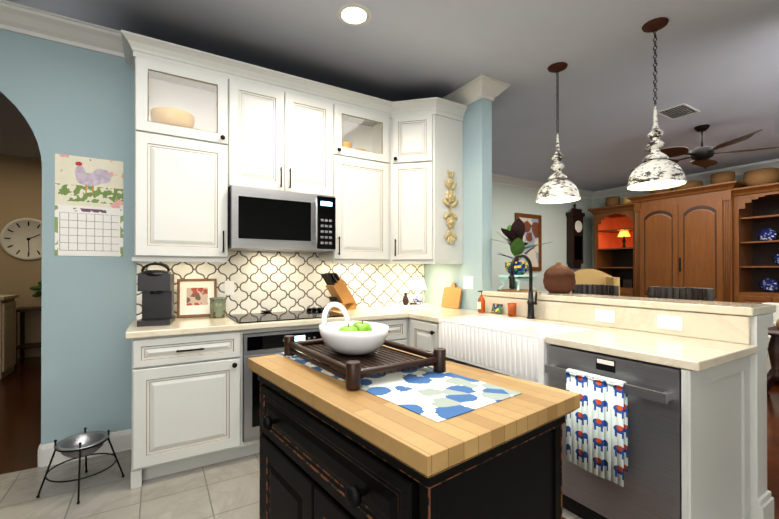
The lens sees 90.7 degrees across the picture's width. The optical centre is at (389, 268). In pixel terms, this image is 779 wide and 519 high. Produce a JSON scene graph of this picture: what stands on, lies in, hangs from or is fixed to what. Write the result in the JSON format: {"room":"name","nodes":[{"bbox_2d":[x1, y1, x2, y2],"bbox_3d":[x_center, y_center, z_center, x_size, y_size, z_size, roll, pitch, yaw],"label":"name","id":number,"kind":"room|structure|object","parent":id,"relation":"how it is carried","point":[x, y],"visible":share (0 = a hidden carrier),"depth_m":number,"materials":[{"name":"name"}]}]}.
{"room":"kitchen","nodes":[
{"label":"kitchen","id":0,"kind":"room"},
{"bbox_2d":[0,155,41,358],"bbox_3d":[-4.588,-0.159,6.058,6.665,2.900,0.120,0,0,-31],"label":"wall","id":1,"kind":"structure","parent":0,"point":[20,187],"depth_m":5.56,"materials":[{"name":"beige paint"}]},
{"bbox_2d":[0,218,41,260],"bbox_3d":[-5.235,-0.431,5.578,0.620,0.620,0.030,0,0,-31],"label":"round wall clock","id":2,"kind":"object","parent":1,"relation":"attached to","point":[20,238],"visible":0.81,"depth_m":5.55,"materials":[{"name":"metal"}]},
{"bbox_2d":[0,29,136,444],"bbox_3d":[-2.415,-0.173,2.464,6.665,2.900,0.120,0,0,-31],"label":"wall","id":3,"kind":"structure","parent":0,"point":[64,99],"depth_m":2.59,"materials":[{"name":"blue paint"}]},
{"bbox_2d":[0,0,124,57],"bbox_3d":[-2.406,-1.558,2.340,6.545,0.130,0.110,0,0,-31],"label":"crown molding","id":4,"kind":"structure","parent":3,"relation":"attached to","point":[30,21],"depth_m":2.50,"materials":[{"name":"white wood"}]},
{"bbox_2d":[38,429,131,467],"bbox_3d":[-2.036,1.208,2.608,0.531,0.140,0.016,0,0,-31],"label":"baseboard","id":5,"kind":"structure","parent":3,"relation":"attached to","point":[120,441],"depth_m":2.62,"materials":[{"name":"white wood"}]},
{"bbox_2d":[55,154,122,256],"bbox_3d":[-2.036,-0.422,2.616,0.370,0.670,0.012,0,0,-31],"label":"calendar","id":6,"kind":"object","parent":3,"relation":"attached to","point":[88,206],"visible":1,"depth_m":2.61,"materials":[{"name":"white paper"}]},
{"bbox_2d":[133,114,228,261],"bbox_3d":[-1.481,-0.529,2.752,0.560,0.904,0.345,0,0,-31],"label":"upper cabinet","id":7,"kind":"object","parent":3,"relation":"attached to","point":[210,129],"depth_m":2.60,"materials":[{"name":"paint"}]},
{"bbox_2d":[217,70,336,197],"bbox_3d":[-0.895,-0.996,3.108,0.850,0.810,0.345,0,0,-31],"label":"upper cabinet","id":8,"kind":"object","parent":3,"relation":"attached to","point":[282,137],"depth_m":2.93,"materials":[{"name":"paint"}]},
{"bbox_2d":[228,185,335,252],"bbox_3d":[-0.862,-0.366,3.051,0.786,0.441,0.470,0,0,-31],"label":"microwave","id":9,"kind":"object","parent":8,"relation":"attached to","point":[265,220],"visible":1,"depth_m":2.88,"materials":[{"name":"silver metal"}]},
{"bbox_2d":[137,251,423,319],"bbox_3d":[-0.722,-0.127,3.412,2.544,0.985,0.008,0,0,-31],"label":"tile backsplash","id":10,"kind":"structure","parent":3,"relation":"attached to","point":[279,281],"depth_m":3.31,"materials":[{"name":"white tile"}]},
{"bbox_2d":[225,281,233,294],"bbox_3d":[-1.276,0.152,3.068,0.072,0.115,0.006,0,0,-31],"label":"outlet","id":11,"kind":"object","parent":10,"relation":"attached to","point":[229,287],"depth_m":3.07,"materials":[{"name":"white plastic"}]},
{"bbox_2d":[377,279,382,290],"bbox_3d":[-0.095,0.155,3.782,0.072,0.115,0.006,0,0,-31],"label":"outlet","id":12,"kind":"object","parent":10,"relation":"attached to","point":[379,281],"depth_m":3.78,"materials":[{"name":"white plastic"}]},
{"bbox_2d":[319,142,388,261],"bbox_3d":[-0.307,-0.557,3.462,0.563,0.966,0.345,0,0,-31],"label":"upper cabinet","id":13,"kind":"object","parent":3,"relation":"attached to","point":[362,200],"depth_m":3.31,"materials":[{"name":"paint"}]},
{"bbox_2d":[389,98,436,109],"bbox_3d":[0.205,-1.216,3.424,0.263,0.532,0.263,0,0,-31],"label":"crown molding","id":14,"kind":"structure","parent":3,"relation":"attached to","point":[424,101],"depth_m":3.36,"materials":[{"name":"paint"}]},
{"bbox_2d":[0,449,581,518],"bbox_3d":[-0.929,1.278,0.073,6.740,0.020,5.500,0,0,-31],"label":"floor","id":15,"kind":"structure","parent":0,"point":[228,489],"depth_m":2.19,"materials":[{"name":"beige tile"}]},
{"bbox_2d":[36,427,124,503],"bbox_3d":[-1.794,1.123,2.249,0.406,0.307,0.406,0,0,-31],"label":"stand","id":16,"kind":"object","parent":15,"relation":"on","point":[80,445],"visible":1,"depth_m":2.23,"materials":[{"name":"metal"}]},
{"bbox_2d":[54,431,109,457],"bbox_3d":[-1.794,1.037,2.250,0.256,0.071,0.256,0,0,-31],"label":"bowl","id":17,"kind":"object","parent":16,"relation":"on","point":[91,441],"depth_m":2.25,"materials":[{"name":"silver metal"}]},
{"bbox_2d":[131,330,246,488],"bbox_3d":[-1.386,0.841,2.640,0.612,0.874,0.625,0,0,-31],"label":"base cabinet","id":18,"kind":"object","parent":15,"relation":"on","point":[187,401],"depth_m":2.37,"materials":[{"name":"paint"}]},
{"bbox_2d":[243,328,321,442],"bbox_3d":[-0.773,0.792,2.948,0.748,0.710,0.664,0,0,-31],"label":"wall oven","id":19,"kind":"object","parent":18,"relation":"in","point":[260,344],"visible":0.25,"depth_m":2.56,"materials":[{"name":"silver metal"}]},
{"bbox_2d":[315,317,408,345],"bbox_3d":[-0.236,0.844,3.336,0.565,0.874,0.625,0,0,-31],"label":"base cabinet","id":20,"kind":"object","parent":15,"relation":"on","point":[398,331],"depth_m":3.16,"materials":[{"name":"paint"}]},
{"bbox_2d":[125,296,757,371],"bbox_3d":[-0.052,0.315,2.273,2.573,0.172,2.643,0,0,-31],"label":"countertop","id":21,"kind":"structure","parent":20,"relation":"on","point":[700,342],"depth_m":2.18,"materials":[{"name":"stone"}]},
{"bbox_2d":[137,263,174,326],"bbox_3d":[-1.547,0.161,2.559,0.180,0.402,0.273,0,0,-23],"label":"coffee maker","id":22,"kind":"object","parent":21,"relation":"on","point":[155,287],"visible":1,"depth_m":2.51,"materials":[{"name":"black plastic"}]},
{"bbox_2d":[177,279,216,317],"bbox_3d":[-1.461,0.220,2.923,0.270,0.286,0.072,0,0,-28],"label":"framed picture","id":23,"kind":"object","parent":21,"relation":"on","point":[193,297],"visible":0.81,"depth_m":2.91,"materials":[{"name":"white paper"}]},
{"bbox_2d":[209,297,226,317],"bbox_3d":[-1.281,0.289,2.873,0.120,0.148,0.120,0,0,-31],"label":"crock","id":24,"kind":"object","parent":21,"relation":"on","point":[217,307],"visible":1,"depth_m":2.83,"materials":[{"name":"ceramic"}]},
{"bbox_2d":[226,310,343,323],"bbox_3d":[-0.792,0.360,2.972,0.800,0.007,0.515,0,0,-31],"label":"cooktop","id":25,"kind":"object","parent":21,"relation":"in","point":[267,317],"visible":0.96,"depth_m":2.88,"materials":[{"name":"black glass"}]},
{"bbox_2d":[307,306,325,310],"bbox_3d":[-0.623,0.344,3.296,0.172,0.042,0.041,0,0,-15],"label":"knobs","id":26,"kind":"object","parent":25,"relation":"on","point":[319,308],"visible":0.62,"depth_m":3.28,"materials":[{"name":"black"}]},
{"bbox_2d":[321,273,355,310],"bbox_3d":[-0.452,0.200,3.403,0.302,0.331,0.126,0,0,-43],"label":"knife block","id":27,"kind":"object","parent":21,"relation":"on","point":[338,289],"visible":0.77,"depth_m":3.36,"materials":[{"name":"brown wood"}]},
{"bbox_2d":[392,303,434,307],"bbox_3d":[0.234,0.356,3.759,0.400,0.022,0.150,0,0,-19],"label":"tray","id":28,"kind":"object","parent":21,"relation":"on","point":[409,305],"visible":0.96,"depth_m":3.71,"materials":[{"name":"white ceramic"}]},
{"bbox_2d":[403,293,408,304],"bbox_3d":[0.156,0.292,3.695,0.060,0.125,0.059,0,0,-31],"label":"vase","id":29,"kind":"object","parent":28,"relation":"on","point":[405,300],"visible":0.85,"depth_m":3.67,"materials":[{"name":"brown ceramic"}]},
{"bbox_2d":[409,276,426,304],"bbox_3d":[0.280,0.212,3.799,0.176,0.285,0.176,0,0,-31],"label":"table lamp","id":30,"kind":"object","parent":28,"relation":"on","point":[417,284],"visible":0.9,"depth_m":3.75,"materials":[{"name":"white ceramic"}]},
{"bbox_2d":[441,283,461,308],"bbox_3d":[0.587,0.248,3.623,0.068,0.234,0.250,0,0,-31],"label":"cutting board","id":31,"kind":"object","parent":21,"relation":"on","point":[451,297],"visible":0.98,"depth_m":3.61,"materials":[{"name":"brown wood"}]},
{"bbox_2d":[477,291,484,312],"bbox_3d":[0.772,0.274,3.232,0.065,0.182,0.060,0,0,-31],"label":"soap bottle","id":32,"kind":"object","parent":21,"relation":"on","point":[481,304],"visible":1,"depth_m":3.21,"materials":[{"name":"orange plastic"}]},
{"bbox_2d":[491,303,502,313],"bbox_3d":[0.878,0.324,3.132,0.027,0.078,0.108,0,0,-31],"label":"framed picture","id":33,"kind":"object","parent":21,"relation":"on","point":[497,308],"visible":0.98,"depth_m":3.13,"materials":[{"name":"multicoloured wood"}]},
{"bbox_2d":[507,303,516,316],"bbox_3d":[0.944,0.314,2.962,0.068,0.100,0.068,0,0,-31],"label":"glass cup","id":34,"kind":"object","parent":21,"relation":"on","point":[512,309],"visible":1,"depth_m":2.93,"materials":[{"name":"orange glass"}]},
{"bbox_2d":[439,315,593,384],"bbox_3d":[0.816,0.503,2.588,0.526,0.260,0.904,0,0,-31],"label":"farmhouse sink","id":35,"kind":"object","parent":21,"relation":"in","point":[516,348],"visible":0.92,"depth_m":2.45,"materials":[{"name":"white ceramic"}]},
{"bbox_2d":[508,254,537,318],"bbox_3d":[0.958,0.127,2.756,0.259,0.472,0.087,0,0,-31],"label":"faucet","id":36,"kind":"object","parent":21,"relation":"on","point":[531,302],"visible":1,"depth_m":2.79,"materials":[{"name":"black metal"}]},
{"bbox_2d":[595,309,614,322],"bbox_3d":[1.344,0.295,2.404,0.006,0.075,0.120,0,0,-31],"label":"electrical outlet plate","id":37,"kind":"object","parent":21,"relation":"attached to","point":[600,315],"depth_m":2.40,"materials":[{"name":"white plastic"}]},
{"bbox_2d":[657,315,681,330],"bbox_3d":[1.529,0.294,2.099,0.006,0.075,0.120,0,0,-31],"label":"electrical outlet plate","id":38,"kind":"object","parent":21,"relation":"attached to","point":[669,322],"depth_m":2.10,"materials":[{"name":"white plastic"}]},
{"bbox_2d":[248,345,579,518],"bbox_3d":[-0.022,0.810,1.275,0.610,0.925,1.010,0,0,-38],"label":"kitchen island","id":39,"kind":"object","parent":15,"relation":"on","point":[331,447],"visible":0.85,"depth_m":0.97,"materials":[{"name":"black paint"}]},
{"bbox_2d":[279,351,521,422],"bbox_3d":[-0.047,0.417,1.330,0.330,0.142,0.925,0,0,-38],"label":"table runner","id":40,"kind":"object","parent":39,"relation":"on","point":[429,393],"visible":0.5,"depth_m":1.08,"materials":[{"name":"fabric"}]},
{"bbox_2d":[284,335,445,389],"bbox_3d":[-0.117,0.306,1.419,0.399,0.075,0.588,0,0,-31],"label":"tray","id":41,"kind":"object","parent":40,"relation":"on","point":[382,360],"visible":0.73,"depth_m":1.30,"materials":[{"name":"brown wood"}]},
{"bbox_2d":[319,302,388,355],"bbox_3d":[-0.137,0.223,1.445,0.243,0.181,0.306,0,0,-31],"label":"fruit bowl","id":42,"kind":"object","parent":41,"relation":"on","point":[354,343],"visible":1,"depth_m":1.35,"materials":[{"name":"white ceramic"}]},
{"bbox_2d":[338,320,371,330],"bbox_3d":[-0.129,0.240,1.439,0.152,0.090,0.117,0,0,-31],"label":"apples","id":43,"kind":"object","parent":42,"relation":"in","point":[361,326],"visible":0.46,"depth_m":1.44,"materials":[{"name":"green food"}]},
{"bbox_2d":[409,318,447,357],"bbox_3d":[0.519,0.843,3.202,0.623,0.874,0.420,0,0,-31],"label":"base cabinet","id":44,"kind":"object","parent":15,"relation":"on","point":[423,334],"depth_m":3.02,"materials":[{"name":"paint"}]},
{"bbox_2d":[446,358,548,385],"bbox_3d":[0.871,0.978,2.619,0.623,0.600,0.940,0,0,-31],"label":"base cabinet","id":45,"kind":"object","parent":15,"relation":"on","point":[448,359],"depth_m":2.70,"materials":[{"name":"paint"}]},
{"bbox_2d":[545,345,681,518],"bbox_3d":[1.227,0.841,1.929,0.642,0.868,0.600,0,0,-31],"label":"dishwasher","id":46,"kind":"object","parent":15,"relation":"on","point":[651,489],"visible":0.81,"depth_m":1.67,"materials":[{"name":"silver metal"}]},
{"bbox_2d":[566,368,627,486],"bbox_3d":[0.951,0.714,1.779,0.045,0.451,0.270,0,0,-31],"label":"hanging towel","id":47,"kind":"object","parent":46,"relation":"hanging from","point":[597,432],"visible":1,"depth_m":1.74,"materials":[{"name":"white fabric"}]},
{"bbox_2d":[0,357,778,518],"bbox_3d":[0.209,1.302,3.273,12.400,0.036,10.000,0,0,-31],"label":"floor","id":48,"kind":"structure","parent":0,"point":[20,413],"depth_m":3.21,"materials":[{"name":"brown wood"}]},
{"bbox_2d":[0,294,18,379],"bbox_3d":[-5.008,0.805,4.444,0.940,0.960,0.560,0,0,-31],"label":"dresser","id":49,"kind":"object","parent":48,"relation":"on","point":[7,334],"visible":1,"depth_m":4.62,"materials":[{"name":"wood"}]},
{"bbox_2d":[16,306,40,363],"bbox_3d":[-4.883,0.919,5.513,0.700,0.740,0.400,0,0,-31],"label":"table","id":50,"kind":"object","parent":48,"relation":"on","point":[22,346],"visible":0.35,"depth_m":5.43,"materials":[{"name":"brown wood"}]},
{"bbox_2d":[30,280,41,296],"bbox_3d":[-4.897,0.308,5.504,0.355,0.480,0.328,0,0,-31],"label":"plant","id":51,"kind":"object","parent":50,"relation":"on","point":[38,293],"visible":0.21,"depth_m":5.39,"materials":[{"name":"green plant"}]},
{"bbox_2d":[570,269,619,295],"bbox_3d":[2.582,0.642,4.992,0.697,1.289,0.839,0,0,28],"label":"chair","id":52,"kind":"object","parent":48,"relation":"on","point":[588,276],"visible":0.08,"depth_m":5.20,"materials":[{"name":"beige fabric"}]},
{"bbox_2d":[572,284,618,295],"bbox_3d":[1.732,0.711,3.332,0.425,1.141,0.418,0,0,-31],"label":"bar stool","id":53,"kind":"object","parent":48,"relation":"on","point":[598,289],"visible":0.12,"depth_m":3.46,"materials":[{"name":"grey fabric"}]},
{"bbox_2d":[648,287,713,300],"bbox_3d":[2.064,0.709,2.784,0.425,1.141,0.418,0,0,-31],"label":"bar stool","id":54,"kind":"object","parent":48,"relation":"on","point":[691,293],"visible":0.27,"depth_m":2.89,"materials":[{"name":"grey fabric"}]},
{"bbox_2d":[587,168,778,303],"bbox_3d":[5.131,-0.100,5.992,0.730,2.781,3.910,0,0,-31],"label":"cabinet","id":55,"kind":"object","parent":48,"relation":"on","point":[719,234],"depth_m":5.94,"materials":[{"name":"brown wood"}]},
{"bbox_2d":[762,302,778,372],"bbox_3d":[4.918,0.853,3.943,0.890,0.860,1.770,0,0,-31],"label":"sofa","id":56,"kind":"object","parent":48,"relation":"on","point":[775,316],"visible":0.15,"depth_m":4.68,"materials":[{"name":"fabric"}]},
{"bbox_2d":[767,319,778,390],"bbox_3d":[3.811,0.890,3.793,0.620,0.792,0.620,0,0,-31],"label":"round side table","id":57,"kind":"object","parent":48,"relation":"on","point":[773,353],"visible":0.56,"depth_m":3.77,"materials":[{"name":"brown wood"}]},
{"bbox_2d":[0,0,778,191],"bbox_3d":[0.209,-1.669,3.285,12.400,0.100,10.000,0,0,-31],"label":"ceiling","id":58,"kind":"structure","parent":0,"point":[717,62],"depth_m":2.98,"materials":[{"name":"paint"}]},
{"bbox_2d":[337,3,370,25],"bbox_3d":[-0.227,-1.620,2.460,0.220,0.004,0.220,0,0,-31],"label":"recessed light","id":59,"kind":"object","parent":58,"relation":"in","point":[352,14],"visible":1,"depth_m":2.45,"materials":[{"name":"white glass"}]},
{"bbox_2d":[536,62,580,203],"bbox_3d":[1.347,-1.084,3.082,0.332,1.071,0.332,0,0,-31],"label":"pendant lamp","id":60,"kind":"object","parent":58,"relation":"hanging from","point":[558,187],"visible":1,"depth_m":3.04,"materials":[{"name":"white metal"}]},
{"bbox_2d":[626,17,686,190],"bbox_3d":[1.762,-1.086,2.550,0.332,1.071,0.332,0,0,-31],"label":"pendant lamp","id":61,"kind":"object","parent":58,"relation":"hanging from","point":[657,169],"visible":1,"depth_m":2.52,"materials":[{"name":"white metal"}]},
{"bbox_2d":[657,103,699,119],"bbox_3d":[2.962,-1.611,3.950,0.360,0.012,0.250,0,0,-31],"label":"ceiling vent","id":62,"kind":"object","parent":58,"relation":"in","point":[678,111],"visible":0.98,"depth_m":3.95,"materials":[{"name":"white plastic"}]},
{"bbox_2d":[630,124,778,170],"bbox_3d":[3.518,-1.425,4.429,1.490,0.379,1.424,0,0,-31],"label":"ceiling fan","id":63,"kind":"object","parent":58,"relation":"hanging from","point":[701,156],"visible":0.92,"depth_m":4.29,"materials":[{"name":"wood"}]},
{"bbox_2d":[492,183,591,291],"bbox_3d":[2.021,-0.156,6.840,5.455,2.900,0.120,0,0,-31],"label":"wall","id":64,"kind":"structure","parent":0,"point":[508,202],"depth_m":7.23,"materials":[{"name":"white paint"}]},
{"bbox_2d":[515,213,541,270],"bbox_3d":[2.555,-0.485,7.073,0.700,1.040,0.034,0,0,-31],"label":"framed painting","id":65,"kind":"object","parent":64,"relation":"attached to","point":[533,230],"visible":0.67,"depth_m":7.14,"materials":[{"name":"brown wood"}]},
{"bbox_2d":[492,173,595,198],"bbox_3d":[1.977,-1.542,6.684,5.215,0.130,0.110,0,0,-31],"label":"crown molding","id":66,"kind":"structure","parent":64,"relation":"attached to","point":[496,178],"depth_m":6.95,"materials":[{"name":"white wood"}]},
{"bbox_2d":[566,203,584,268],"bbox_3d":[3.726,-0.663,7.709,0.400,1.320,0.159,0,0,-31],"label":"clock","id":67,"kind":"object","parent":64,"relation":"attached to","point":[575,216],"visible":1,"depth_m":7.64,"materials":[{"name":"brown wood"}]},
{"bbox_2d":[424,98,741,315],"bbox_3d":[0.714,-0.168,3.614,0.120,2.900,4.050,0,0,-31],"label":"wall","id":68,"kind":"structure","parent":0,"point":[477,194],"depth_m":3.43,"materials":[{"name":"blue paint"}]},
{"bbox_2d":[385,100,463,261],"bbox_3d":[0.336,-0.737,3.510,0.627,1.325,0.280,0,0,-31],"label":"upper cabinet","id":69,"kind":"object","parent":68,"relation":"attached to","point":[423,143],"depth_m":3.42,"materials":[{"name":"paint"}]},
{"bbox_2d":[443,170,458,243],"bbox_3d":[0.554,-0.552,3.455,0.181,0.666,0.036,0,0,-31],"label":"carved ornament","id":70,"kind":"object","parent":69,"relation":"attached to","point":[450,198],"visible":1,"depth_m":3.45,"materials":[{"name":"beige wood"}]},
{"bbox_2d":[464,276,472,288],"bbox_3d":[0.713,0.124,3.489,0.008,0.115,0.120,0,0,-31],"label":"switch plate","id":71,"kind":"object","parent":68,"relation":"attached to","point":[468,282],"visible":1,"depth_m":3.48,"materials":[{"name":"white plastic"}]},
{"bbox_2d":[443,74,495,105],"bbox_3d":[0.611,-1.553,3.591,0.135,0.130,0.830,0,0,-31],"label":"crown molding","id":72,"kind":"structure","parent":68,"relation":"attached to","point":[483,86],"depth_m":3.36,"materials":[{"name":"white wood"}]},
{"bbox_2d":[490,80,509,101],"bbox_3d":[0.423,-1.551,4.319,0.115,0.130,2.270,0,0,-31],"label":"crown molding","id":73,"kind":"structure","parent":68,"relation":"attached to","point":[501,86],"depth_m":3.36,"materials":[{"name":"white wood"}]},
{"bbox_2d":[480,290,775,315],"bbox_3d":[1.383,0.217,2.651,0.330,0.062,1.783,0,0,-31],"label":"bar","id":74,"kind":"object","parent":68,"relation":"on","point":[742,309],"visible":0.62,"depth_m":2.21,"materials":[{"name":"stone"}]},
{"bbox_2d":[497,275,537,291],"bbox_3d":[1.103,0.120,3.327,0.340,0.137,0.340,0,0,-31],"label":"plant stand","id":75,"kind":"object","parent":74,"relation":"on","point":[517,282],"visible":0.79,"depth_m":3.26,"materials":[{"name":"teal wood"}]},
{"bbox_2d":[504,262,528,274],"bbox_3d":[1.103,-0.004,3.328,0.210,0.110,0.210,0,0,-31],"label":"plant pot","id":76,"kind":"object","parent":75,"relation":"on","point":[521,268],"visible":0.79,"depth_m":3.25,"materials":[{"name":"multicoloured ceramic"}]},
{"bbox_2d":[492,218,550,261],"bbox_3d":[1.132,-0.211,3.340,0.405,0.402,0.431,0,0,-31],"label":"plant","id":77,"kind":"object","parent":76,"relation":"in","point":[514,232],"visible":0.92,"depth_m":3.27,"materials":[{"name":"green plant"}]},
{"bbox_2d":[543,262,575,292],"bbox_3d":[1.318,0.067,2.990,0.236,0.240,0.236,0,0,-31],"label":"jar","id":78,"kind":"object","parent":74,"relation":"on","point":[559,277],"visible":1,"depth_m":2.91,"materials":[{"name":"brown ceramic"}]},
{"bbox_2d":[748,313,773,518],"bbox_3d":[1.843,0.750,1.889,0.270,1.050,0.057,0,0,-31],"label":"trim","id":79,"kind":"structure","parent":68,"relation":"attached to","point":[761,503],"depth_m":1.83,"materials":[{"name":"white wood"}]},
{"bbox_2d":[592,175,743,268],"bbox_3d":[6.133,-0.162,5.195,0.120,2.900,6.950,0,0,-31],"label":"wall","id":80,"kind":"structure","parent":0,"point":[598,202],"depth_m":7.91,"materials":[{"name":"paint"}]},
{"bbox_2d":[596,159,778,198],"bbox_3d":[6.034,-1.548,5.141,0.110,0.130,6.950,0,0,-31],"label":"crown molding","id":81,"kind":"structure","parent":80,"relation":"attached to","point":[739,170],"depth_m":6.33,"materials":[{"name":"wood"}]}
]}

